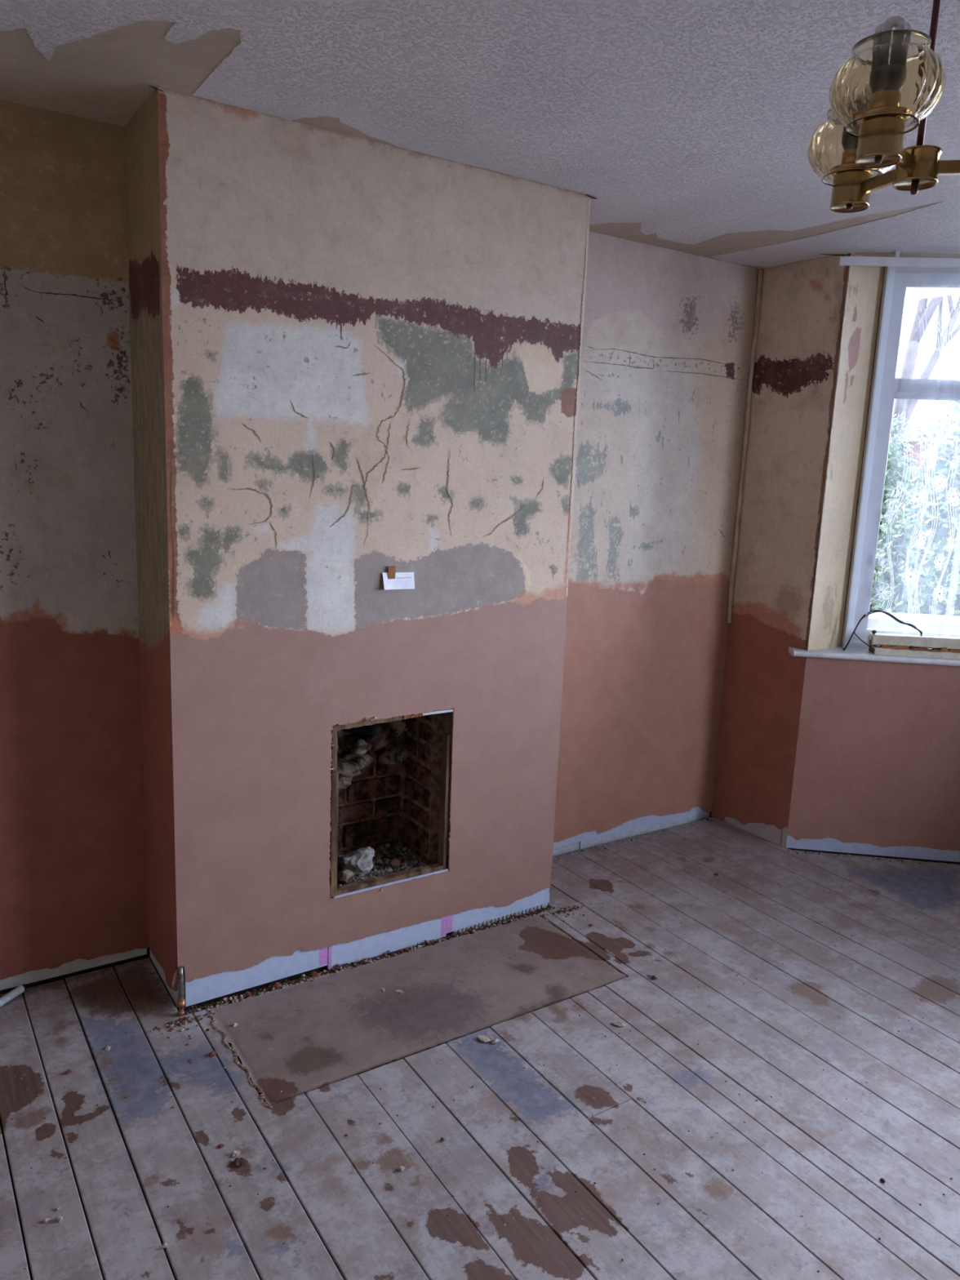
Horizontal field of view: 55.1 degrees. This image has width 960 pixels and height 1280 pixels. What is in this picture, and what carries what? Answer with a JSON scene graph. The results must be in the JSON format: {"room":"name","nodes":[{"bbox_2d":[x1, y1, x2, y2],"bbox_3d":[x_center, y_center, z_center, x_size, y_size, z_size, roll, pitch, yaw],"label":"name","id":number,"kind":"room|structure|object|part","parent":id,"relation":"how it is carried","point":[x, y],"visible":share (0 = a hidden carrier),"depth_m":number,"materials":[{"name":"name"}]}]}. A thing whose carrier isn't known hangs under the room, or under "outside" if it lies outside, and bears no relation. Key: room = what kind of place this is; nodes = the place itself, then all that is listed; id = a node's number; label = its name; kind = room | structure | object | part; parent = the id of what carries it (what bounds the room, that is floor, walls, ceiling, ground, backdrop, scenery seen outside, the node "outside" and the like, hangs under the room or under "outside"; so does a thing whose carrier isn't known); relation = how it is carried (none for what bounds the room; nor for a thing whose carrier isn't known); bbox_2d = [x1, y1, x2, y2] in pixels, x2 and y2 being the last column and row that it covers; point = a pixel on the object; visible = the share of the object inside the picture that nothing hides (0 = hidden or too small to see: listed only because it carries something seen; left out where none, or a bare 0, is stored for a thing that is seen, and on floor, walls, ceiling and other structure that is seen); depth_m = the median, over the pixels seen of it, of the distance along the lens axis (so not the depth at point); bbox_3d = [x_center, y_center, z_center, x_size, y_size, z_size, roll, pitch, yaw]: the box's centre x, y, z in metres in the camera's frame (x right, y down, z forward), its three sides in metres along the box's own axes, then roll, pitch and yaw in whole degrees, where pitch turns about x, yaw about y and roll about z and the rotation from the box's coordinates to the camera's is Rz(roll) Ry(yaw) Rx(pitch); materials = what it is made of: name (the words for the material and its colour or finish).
{"room":"living room","nodes":[
{"label":"living room","id":0,"kind":"room"},
{"bbox_2d":[0,99,148,994],"bbox_3d":[-1.542,-0.133,2.391,1.250,2.480,0.013,-5,13,-33],"label":"wall","id":1,"kind":"structure","parent":0,"point":[73,862],"depth_m":2.61,"materials":[{"name":"paint"}]},
{"bbox_2d":[0,948,146,990],"bbox_3d":[-1.591,0.992,2.607,1.246,0.124,0.011,-5,13,-33],"label":"baseboard","id":2,"kind":"structure","parent":1,"relation":"attached to","point":[77,965],"depth_m":2.82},
{"bbox_2d":[124,87,177,991],"bbox_3d":[-0.919,-0.144,2.584,0.038,2.480,0.351,-5,13,-33],"label":"wall","id":3,"kind":"structure","parent":0,"point":[141,131],"depth_m":2.55,"materials":[{"name":"paint"}]},
{"bbox_2d":[149,949,178,1007],"bbox_3d":[-0.969,0.985,2.820,0.011,0.139,0.312,-5,13,-33],"label":"baseboard","id":4,"kind":"structure","parent":3,"relation":"attached to","point":[174,994],"depth_m":2.80,"materials":[{"name":"white paint"}]},
{"bbox_2d":[157,86,591,1010],"bbox_3d":[-0.260,-0.161,2.812,1.356,2.480,0.040,-5,13,-33],"label":"wall","id":5,"kind":"structure","parent":0,"point":[372,350],"depth_m":2.70,"materials":[{"name":"paint"}]},
{"bbox_2d":[184,888,550,1006],"bbox_3d":[-0.302,0.973,3.041,1.333,0.145,0.013,-5,13,-33],"label":"baseboard","id":6,"kind":"structure","parent":5,"relation":"attached to","point":[198,990],"depth_m":2.96,"materials":[{"name":"white paint"}]},
{"bbox_2d":[328,708,453,898],"bbox_3d":[-0.287,0.514,2.966,0.433,0.569,0.044,-5,13,-33],"label":"frame","id":7,"kind":"object","parent":5,"relation":"attached to","point":[335,891],"visible":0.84,"depth_m":2.99,"materials":[{"name":"grey metal"}]},
{"bbox_2d":[382,565,414,590],"bbox_3d":[-0.246,-0.190,2.804,0.111,0.073,0.010,-5,13,-33],"label":"note card","id":8,"kind":"object","parent":5,"relation":"attached to","point":[393,580],"visible":1,"depth_m":2.81,"materials":[{"name":"white paper"}]},
{"bbox_2d":[22,173,726,995],"bbox_3d":[0.564,0.109,1.488,4.154,2.650,4.137,-5,13,-33],"label":"wall","id":9,"kind":"structure","parent":0,"point":[710,815],"depth_m":2.97,"materials":[{"name":"paint"}]},
{"bbox_2d":[337,841,427,886],"bbox_3d":[-0.403,0.777,3.122,0.457,0.023,0.266,-5,13,-33],"label":"rubble","id":10,"kind":"object","parent":9,"relation":"in","point":[405,864],"visible":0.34,"depth_m":3.17,"materials":[{"name":"grey stone"}]},
{"bbox_2d":[385,845,400,857],"bbox_3d":[-0.303,0.743,3.221,0.046,0.036,0.049,5,11,11],"label":"stone","id":11,"kind":"object","parent":9,"relation":"in","point":[391,851],"visible":1,"depth_m":3.21,"materials":[{"name":"brown stone"}]},
{"bbox_2d":[330,712,452,897],"bbox_3d":[-0.396,0.218,3.092,0.780,1.440,0.392,-5,13,-33],"label":"fireplace","id":12,"kind":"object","parent":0,"point":[389,773],"depth_m":3.20,"materials":[{"name":"red brick"}]},
{"bbox_2d":[337,870,354,883],"bbox_3d":[-0.440,0.776,3.015,0.062,0.044,0.048,-5,13,-33],"label":"stone","id":13,"kind":"object","parent":12,"relation":"on","point":[344,876],"visible":0.97,"depth_m":3.00,"materials":[{"name":"beige stone"}]},
{"bbox_2d":[338,846,374,877],"bbox_3d":[-0.406,0.741,3.073,0.130,0.099,0.084,-5,13,-33],"label":"stone","id":14,"kind":"object","parent":12,"relation":"on","point":[359,861],"visible":0.93,"depth_m":3.05,"materials":[{"name":"grey stone"}]},
{"bbox_2d":[389,857,400,868],"bbox_3d":[-0.291,0.762,3.139,0.038,0.040,0.031,-1,11,-18],"label":"fragment","id":15,"kind":"object","parent":12,"relation":"on","point":[394,863],"visible":1,"depth_m":3.13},
{"bbox_2d":[0,817,959,1279],"bbox_3d":[0.891,1.356,1.978,4.861,0.164,4.137,-5,13,-33],"label":"floor","id":16,"kind":"structure","parent":0,"point":[159,1173],"depth_m":2.34,"materials":[{"name":"wood"}]},
{"bbox_2d":[0,983,26,1007],"bbox_3d":[-1.396,1.048,2.625,0.034,0.023,0.233,7,12,25],"label":"pipe offcut","id":17,"kind":"object","parent":16,"relation":"on","point":[20,989],"visible":1,"depth_m":2.68,"materials":[{"name":"white plastic"}]},
{"bbox_2d":[43,1217,49,1222],"bbox_3d":[-0.906,1.212,1.924,0.013,0.006,0.011,-5,13,-33],"label":"crumb","id":18,"kind":"object","parent":16,"relation":"on","point":[46,1220],"visible":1,"depth_m":1.92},
{"bbox_2d":[55,1215,62,1222],"bbox_3d":[-0.881,1.212,1.926,0.014,0.009,0.017,-5,13,-33],"label":"crumb","id":19,"kind":"object","parent":16,"relation":"on","point":[59,1218],"visible":1,"depth_m":1.92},
{"bbox_2d":[65,1069,71,1074],"bbox_3d":[-1.067,1.119,2.381,0.016,0.009,0.016,-5,13,-33],"label":"crumb","id":20,"kind":"object","parent":16,"relation":"on","point":[68,1071],"visible":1,"depth_m":2.38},
{"bbox_2d":[105,1045,110,1050],"bbox_3d":[-1.005,1.102,2.482,0.015,0.009,0.016,-5,13,-33],"label":"crumb","id":21,"kind":"object","parent":16,"relation":"on","point":[108,1047],"visible":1,"depth_m":2.48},
{"bbox_2d":[162,1243,167,1248],"bbox_3d":[-0.641,1.232,1.871,0.010,0.010,0.011,-1,11,-17],"label":"crumb","id":22,"kind":"object","parent":16,"relation":"on","point":[164,1245],"visible":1,"depth_m":1.87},
{"bbox_2d":[177,966,185,1016],"bbox_3d":[-0.859,1.028,2.645,0.021,0.173,0.046,0,11,-10],"label":"pipe stub","id":23,"kind":"object","parent":16,"relation":"on","point":[181,1002],"visible":0.88,"depth_m":2.64,"materials":[{"name":"orange metal"}]},
{"bbox_2d":[209,1051,216,1057],"bbox_3d":[-0.719,1.114,2.474,0.018,0.012,0.020,0,11,-14],"label":"crumb","id":24,"kind":"object","parent":16,"relation":"on","point":[212,1054],"visible":1,"depth_m":2.47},
{"bbox_2d":[217,1143,224,1148],"bbox_3d":[-0.604,1.182,2.148,0.014,0.008,0.014,-5,13,-33],"label":"crumb","id":25,"kind":"object","parent":16,"relation":"on","point":[220,1145],"visible":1,"depth_m":2.15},
{"bbox_2d":[231,1150,240,1156],"bbox_3d":[-0.563,1.187,2.126,0.021,0.011,0.016,-5,13,-33],"label":"crumb","id":26,"kind":"object","parent":16,"relation":"on","point":[235,1153],"visible":1,"depth_m":2.12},
{"bbox_2d":[234,1157,245,1167],"bbox_3d":[-0.549,1.192,2.098,0.026,0.014,0.025,1,11,-7],"label":"clod","id":27,"kind":"object","parent":16,"relation":"on","point":[239,1162],"visible":1,"depth_m":2.09,"materials":[{"name":"brown soil"}]},
{"bbox_2d":[244,991,251,997],"bbox_3d":[-0.696,1.067,2.762,0.020,0.020,0.020,2,11,-4],"label":"fragment","id":28,"kind":"object","parent":16,"relation":"on","point":[247,993],"visible":1,"depth_m":2.76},
{"bbox_2d":[272,982,280,989],"bbox_3d":[-0.622,1.059,2.810,0.024,0.029,0.024,-5,13,-33],"label":"fragment","id":29,"kind":"object","parent":16,"relation":"on","point":[277,986],"visible":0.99,"depth_m":2.80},
{"bbox_2d":[311,971,319,978],"bbox_3d":[-0.518,1.050,2.879,0.024,0.022,0.027,-5,13,-33],"label":"fragment","id":30,"kind":"object","parent":16,"relation":"on","point":[314,974],"visible":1,"depth_m":2.87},
{"bbox_2d":[150,902,593,1045],"bbox_3d":[-0.254,1.043,2.998,1.591,0.024,0.179,-5,13,-35],"label":"rubble","id":31,"kind":"object","parent":16,"relation":"on","point":[562,910],"visible":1,"depth_m":2.96,"materials":[{"name":"paint"}]},
{"bbox_2d":[395,989,404,993],"bbox_3d":[-0.245,1.072,2.801,0.027,0.006,0.017,10,13,36],"label":"flake","id":32,"kind":"object","parent":16,"relation":"on","point":[397,990],"visible":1,"depth_m":2.80,"materials":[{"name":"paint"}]},
{"bbox_2d":[398,1165,404,1171],"bbox_3d":[-0.178,1.208,2.100,0.015,0.010,0.014,-5,13,-33],"label":"crumb","id":33,"kind":"object","parent":16,"relation":"on","point":[401,1168],"visible":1,"depth_m":2.10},
{"bbox_2d":[11,818,959,1275],"bbox_3d":[0.558,1.083,2.924,3.892,0.009,1.884,-5,13,-33],"label":"crumbs","id":34,"kind":"object","parent":16,"relation":"on","point":[617,842],"visible":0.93,"depth_m":3.43,"materials":[{"name":"paint"}]},
{"bbox_2d":[477,1034,493,1042],"bbox_3d":[0.016,1.122,2.592,0.040,0.009,0.036,-5,13,-33],"label":"flake","id":35,"kind":"object","parent":16,"relation":"on","point":[486,1037],"visible":1,"depth_m":2.58,"materials":[{"name":"paint"}]},
{"bbox_2d":[491,1038,499,1044],"bbox_3d":[0.043,1.126,2.579,0.027,0.008,0.014,-5,13,-33],"label":"crumb","id":36,"kind":"object","parent":16,"relation":"on","point":[495,1041],"visible":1,"depth_m":2.58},
{"bbox_2d":[611,1021,625,1026],"bbox_3d":[0.404,1.121,2.684,0.031,0.004,0.035,-5,13,-33],"label":"flake","id":37,"kind":"object","parent":16,"relation":"on","point":[620,1024],"visible":1,"depth_m":2.68,"materials":[{"name":"paint"}]},
{"bbox_2d":[0,0,959,301],"bbox_3d":[0.994,-1.179,1.497,5.061,0.130,4.137,-5,13,-33],"label":"ceiling","id":38,"kind":"structure","parent":0,"point":[689,126],"depth_m":2.13,"materials":[{"name":"paint"}]},
{"bbox_2d":[807,0,959,213],"bbox_3d":[0.593,-0.855,1.250,0.353,0.465,0.353,-5,13,-33],"label":"pendant light","id":39,"kind":"object","parent":38,"relation":"hanging from","point":[891,81],"visible":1,"depth_m":1.17,"materials":[{"name":"gold metal"}]},
{"bbox_3d":[0.568,-0.747,1.388,0.138,0.094,0.138,-5,13,-33],"label":"lamp shade","id":40,"kind":"part","parent":39,"relation":"part of","materials":[{"name":"orange glass"}]},
{"bbox_3d":[0.587,-0.670,1.341,0.010,0.017,0.076,-2,11,-20],"label":"arm","id":41,"kind":"part","parent":39,"relation":"part of","materials":[{"name":"gold metal"}]},
{"bbox_3d":[0.522,-0.710,1.179,0.138,0.094,0.138,-5,13,-33],"label":"lamp shade","id":42,"kind":"part","parent":39,"relation":"part of","materials":[{"name":"orange glass"}]},
{"bbox_3d":[0.564,-0.651,1.237,0.010,0.017,0.076,13,15,43],"label":"arm","id":43,"kind":"part","parent":39,"relation":"part of","materials":[{"name":"gold metal"}]},
{"bbox_3d":[0.617,-0.856,1.244,0.009,0.438,0.009,-5,13,-33],"label":"rod","id":44,"kind":"part","parent":39,"relation":"part of","materials":[{"name":"metal"}]},
{"bbox_3d":[0.672,-0.653,1.270,0.076,0.017,0.010,4,11,11],"label":"arm","id":45,"kind":"part","parent":39,"relation":"part of","materials":[{"name":"gold metal"}]},
{"bbox_2d":[838,250,959,267],"bbox_3d":[1.864,-1.434,3.481,0.984,0.056,0.066,4,11,6],"label":"track","id":46,"kind":"object","parent":38,"relation":"attached to","point":[895,260],"visible":1,"depth_m":3.48,"materials":[{"name":"white metal"}]},
{"bbox_3d":[1.860,-1.417,3.457,0.984,0.032,0.012,4,11,6],"label":"rail","id":47,"kind":"part","parent":46,"relation":"part of","materials":[{"name":"white metal"}]},
{"bbox_2d":[871,284,959,635],"bbox_3d":[2.003,-0.695,3.736,0.666,1.505,0.046,3,11,6],"label":"curtain","id":48,"kind":"object","parent":46,"relation":"hanging from","point":[938,563],"visible":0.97,"depth_m":3.77,"materials":[{"name":"white fabric"}]},
{"bbox_2d":[878,554,884,566],"bbox_3d":[1.681,-0.333,3.853,0.026,0.051,0.003,3,11,2],"label":"flower","id":49,"kind":"object","parent":48,"relation":"on","point":[881,557],"depth_m":3.85,"materials":[{"name":"white fabric"}]},
{"bbox_2d":[871,582,891,601],"bbox_3d":[1.692,-0.203,3.875,0.081,0.083,0.007,4,11,9],"label":"flower","id":50,"kind":"object","parent":48,"relation":"on","point":[883,591],"depth_m":3.87,"materials":[{"name":"white fabric"}]},
{"bbox_2d":[884,507,893,521],"bbox_3d":[1.698,-0.520,3.817,0.032,0.061,0.004,3,11,4],"label":"flower","id":51,"kind":"object","parent":48,"relation":"on","point":[887,512],"depth_m":3.82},
{"bbox_2d":[901,567,919,585],"bbox_3d":[1.798,-0.264,3.839,0.075,0.077,0.007,2,11,-1],"label":"flower","id":52,"kind":"object","parent":48,"relation":"on","point":[912,575],"depth_m":3.84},
{"bbox_2d":[906,487,926,506],"bbox_3d":[1.796,-0.589,3.779,0.074,0.077,0.009,3,11,5],"label":"flower","id":53,"kind":"object","parent":48,"relation":"on","point":[918,493],"depth_m":3.78,"materials":[{"name":"white fabric"}]},
{"bbox_2d":[915,530,925,550],"bbox_3d":[1.828,-0.413,3.812,0.042,0.083,0.005,0,11,-10],"label":"flower","id":54,"kind":"object","parent":48,"relation":"on","point":[919,540],"depth_m":3.81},
{"bbox_2d":[926,448,936,465],"bbox_3d":[1.840,-0.747,3.748,0.043,0.071,0.004,1,11,-8],"label":"flower","id":55,"kind":"object","parent":48,"relation":"on","point":[930,454],"depth_m":3.75,"materials":[{"name":"white fabric"}]},
{"bbox_2d":[928,319,940,335],"bbox_3d":[1.806,-1.244,3.656,0.044,0.062,0.005,5,11,16],"label":"flower","id":56,"kind":"object","parent":48,"relation":"on","point":[932,330],"depth_m":3.65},
{"bbox_2d":[932,586,946,601],"bbox_3d":[1.924,-0.194,3.849,0.057,0.070,0.004,2,11,-1],"label":"flower","id":57,"kind":"object","parent":48,"relation":"on","point":[937,590],"depth_m":3.85,"materials":[{"name":"white fabric"}]},
{"bbox_2d":[933,553,945,570],"bbox_3d":[1.913,-0.325,3.824,0.046,0.073,0.005,2,11,0],"label":"flower","id":58,"kind":"object","parent":48,"relation":"on","point":[938,563],"depth_m":3.82,"materials":[{"name":"white fabric"}]},
{"bbox_2d":[933,474,946,492],"bbox_3d":[1.886,-0.642,3.768,0.051,0.075,0.004,4,11,6],"label":"flower","id":59,"kind":"object","parent":48,"relation":"on","point":[940,477],"depth_m":3.77,"materials":[{"name":"white fabric"}]},
{"bbox_2d":[938,406,956,424],"bbox_3d":[1.891,-0.908,3.718,0.070,0.070,0.005,3,11,4],"label":"flower","id":60,"kind":"object","parent":48,"relation":"on","point":[947,411],"depth_m":3.72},
{"bbox_2d":[946,340,959,358],"bbox_3d":[1.894,-1.161,3.671,0.057,0.068,0.005,3,11,3],"label":"flower","id":61,"kind":"object","parent":48,"relation":"on","point":[950,347],"depth_m":3.67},
{"bbox_2d":[946,487,959,505],"bbox_3d":[1.943,-0.589,3.774,0.052,0.075,0.004,2,11,-2],"label":"flower","id":62,"kind":"object","parent":48,"relation":"on","point":[954,498],"depth_m":3.77,"materials":[{"name":"white fabric"}]},
{"bbox_2d":[553,231,758,842],"bbox_3d":[0.628,-0.313,3.804,1.228,2.480,0.013,-5,13,-33],"label":"wall","id":63,"kind":"structure","parent":0,"point":[668,333],"depth_m":3.83,"materials":[{"name":"paint"}]},
{"bbox_2d":[552,806,710,856],"bbox_3d":[0.581,0.823,4.020,1.228,0.145,0.009,-5,13,-33],"label":"baseboard","id":64,"kind":"structure","parent":63,"relation":"attached to","point":[645,824],"depth_m":4.08,"materials":[{"name":"white paint"}]},
{"bbox_2d":[711,253,850,830],"bbox_3d":[1.267,-0.317,3.960,0.012,2.480,0.432,-5,13,-33],"label":"wall","id":65,"kind":"structure","parent":0,"point":[802,310],"depth_m":3.92,"materials":[{"name":"paint"}]},
{"bbox_2d":[726,268,763,623],"bbox_3d":[1.158,-0.823,4.029,0.024,1.520,0.022,-5,13,-33],"label":"trim","id":66,"kind":"structure","parent":65,"relation":"attached to","point":[760,270],"depth_m":4.01,"materials":[{"name":"beige paint"}]},
{"bbox_2d":[724,816,787,848],"bbox_3d":[1.223,0.810,4.176,0.013,0.126,0.431,-5,13,-33],"label":"baseboard","id":67,"kind":"structure","parent":65,"relation":"attached to","point":[771,833],"depth_m":4.10,"materials":[{"name":"white paint"}]},
{"bbox_2d":[840,269,884,646],"bbox_3d":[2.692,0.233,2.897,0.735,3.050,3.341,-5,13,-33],"label":"trim","id":68,"kind":"structure","parent":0,"point":[884,269],"depth_m":3.81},
{"bbox_2d":[786,657,959,864],"bbox_3d":[1.821,0.531,3.882,0.950,0.888,0.013,4,11,6],"label":"wall","id":69,"kind":"structure","parent":0,"point":[877,758],"depth_m":3.88,"materials":[{"name":"pink paint"}]},
{"bbox_2d":[780,253,884,844],"bbox_3d":[1.468,-0.289,3.855,0.230,2.480,0.030,-5,13,-33],"label":"wall","id":70,"kind":"structure","parent":69,"relation":"attached to","point":[864,283],"depth_m":3.75,"materials":[{"name":"beige paint"}]},
{"bbox_2d":[786,835,959,862],"bbox_3d":[1.807,0.874,3.950,0.949,0.121,0.011,4,11,6],"label":"baseboard","id":71,"kind":"structure","parent":69,"relation":"attached to","point":[828,844],"depth_m":3.96,"materials":[{"name":"white paint"}]},
{"bbox_2d":[788,266,959,666],"bbox_3d":[1.866,-0.694,3.734,1.044,1.581,0.238,4,11,6],"label":"window","id":72,"kind":"structure","parent":69,"relation":"in","point":[886,388],"depth_m":3.78,"materials":[{"name":"white plastic"}]},
{"bbox_3d":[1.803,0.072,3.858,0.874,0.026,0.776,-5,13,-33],"label":"sill","id":73,"kind":"part","parent":72,"relation":"part of","materials":[{"name":"white paint"}]},
{"bbox_2d":[842,609,922,650],"bbox_3d":[1.682,-0.031,3.821,0.314,0.182,0.049,4,11,6],"label":"cable","id":74,"kind":"object","parent":72,"relation":"on","point":[865,615],"visible":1,"depth_m":3.83,"materials":[{"name":"black plastic"}]},
{"bbox_3d":[1.991,-0.712,3.785,0.809,1.555,0.102,4,11,6],"label":"frame","id":75,"kind":"part","parent":72,"relation":"part of","materials":[{"name":"white plastic"}]},
{"bbox_3d":[1.994,-0.716,3.803,0.727,1.493,0.046,4,11,6],"label":"sash","id":76,"kind":"part","parent":72,"relation":"part of","materials":[{"name":"white plastic"}]},
{"bbox_2d":[868,644,959,659],"bbox_3d":[1.934,0.049,3.810,0.602,0.046,0.076,4,11,6],"label":"batten","id":77,"kind":"object","parent":72,"relation":"on","point":[886,650],"visible":0.99,"depth_m":3.79,"materials":[{"name":"beige paint"}]},
{"bbox_2d":[867,630,959,649],"bbox_3d":[1.927,0.011,3.802,0.606,0.068,0.055,4,11,6],"label":"board","id":78,"kind":"object","parent":77,"relation":"on","point":[877,639],"visible":0.97,"depth_m":3.80,"materials":[{"name":"beige paint"}]},
{"label":"outside","id":79,"kind":"structure","parent":0,"visible":0},
{"bbox_3d":[22.990,-1.384,24.216,56.300,0.200,70.000,-5,13,-33],"label":"ground","id":80,"kind":"structure","parent":79,"visible":0},
{"bbox_2d":[869,410,940,609],"bbox_3d":[3.655,-0.677,8.662,1.792,2.866,1.790,10,13,35],"label":"shrub","id":81,"kind":"object","parent":80,"relation":"on","point":[896,471],"visible":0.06,"depth_m":8.17,"materials":[{"name":"green plant"}]},
{"bbox_2d":[866,612,959,634],"bbox_3d":[2.685,0.633,5.189,1.779,1.510,0.280,3,11,4],"label":"wall","id":82,"kind":"structure","parent":80,"relation":"on","point":[944,624],"depth_m":4.96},
{"bbox_2d":[869,373,959,616],"bbox_3d":[3.736,-0.448,6.973,1.602,3.223,1.665,-6,13,-37],"label":"shrub","id":83,"kind":"object","parent":80,"relation":"on","point":[929,577],"visible":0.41,"depth_m":6.77,"materials":[{"name":"green plant"}]},
{"bbox_2d":[887,294,959,482],"bbox_3d":[7.005,-6.492,13.227,6.857,12.855,4.669,-2,11,-21],"label":"bare tree","id":84,"kind":"object","parent":80,"relation":"on","point":[913,346],"visible":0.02,"depth_m":13.51,"materials":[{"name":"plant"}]},
{"bbox_2d":[893,351,959,484],"bbox_3d":[14.997,-5.463,26.148,9.310,6.850,6.800,5,11,16],"label":"house","id":85,"kind":"structure","parent":80,"relation":"on","point":[921,409],"depth_m":24.58,"materials":[{"name":"brick"}]}
]}

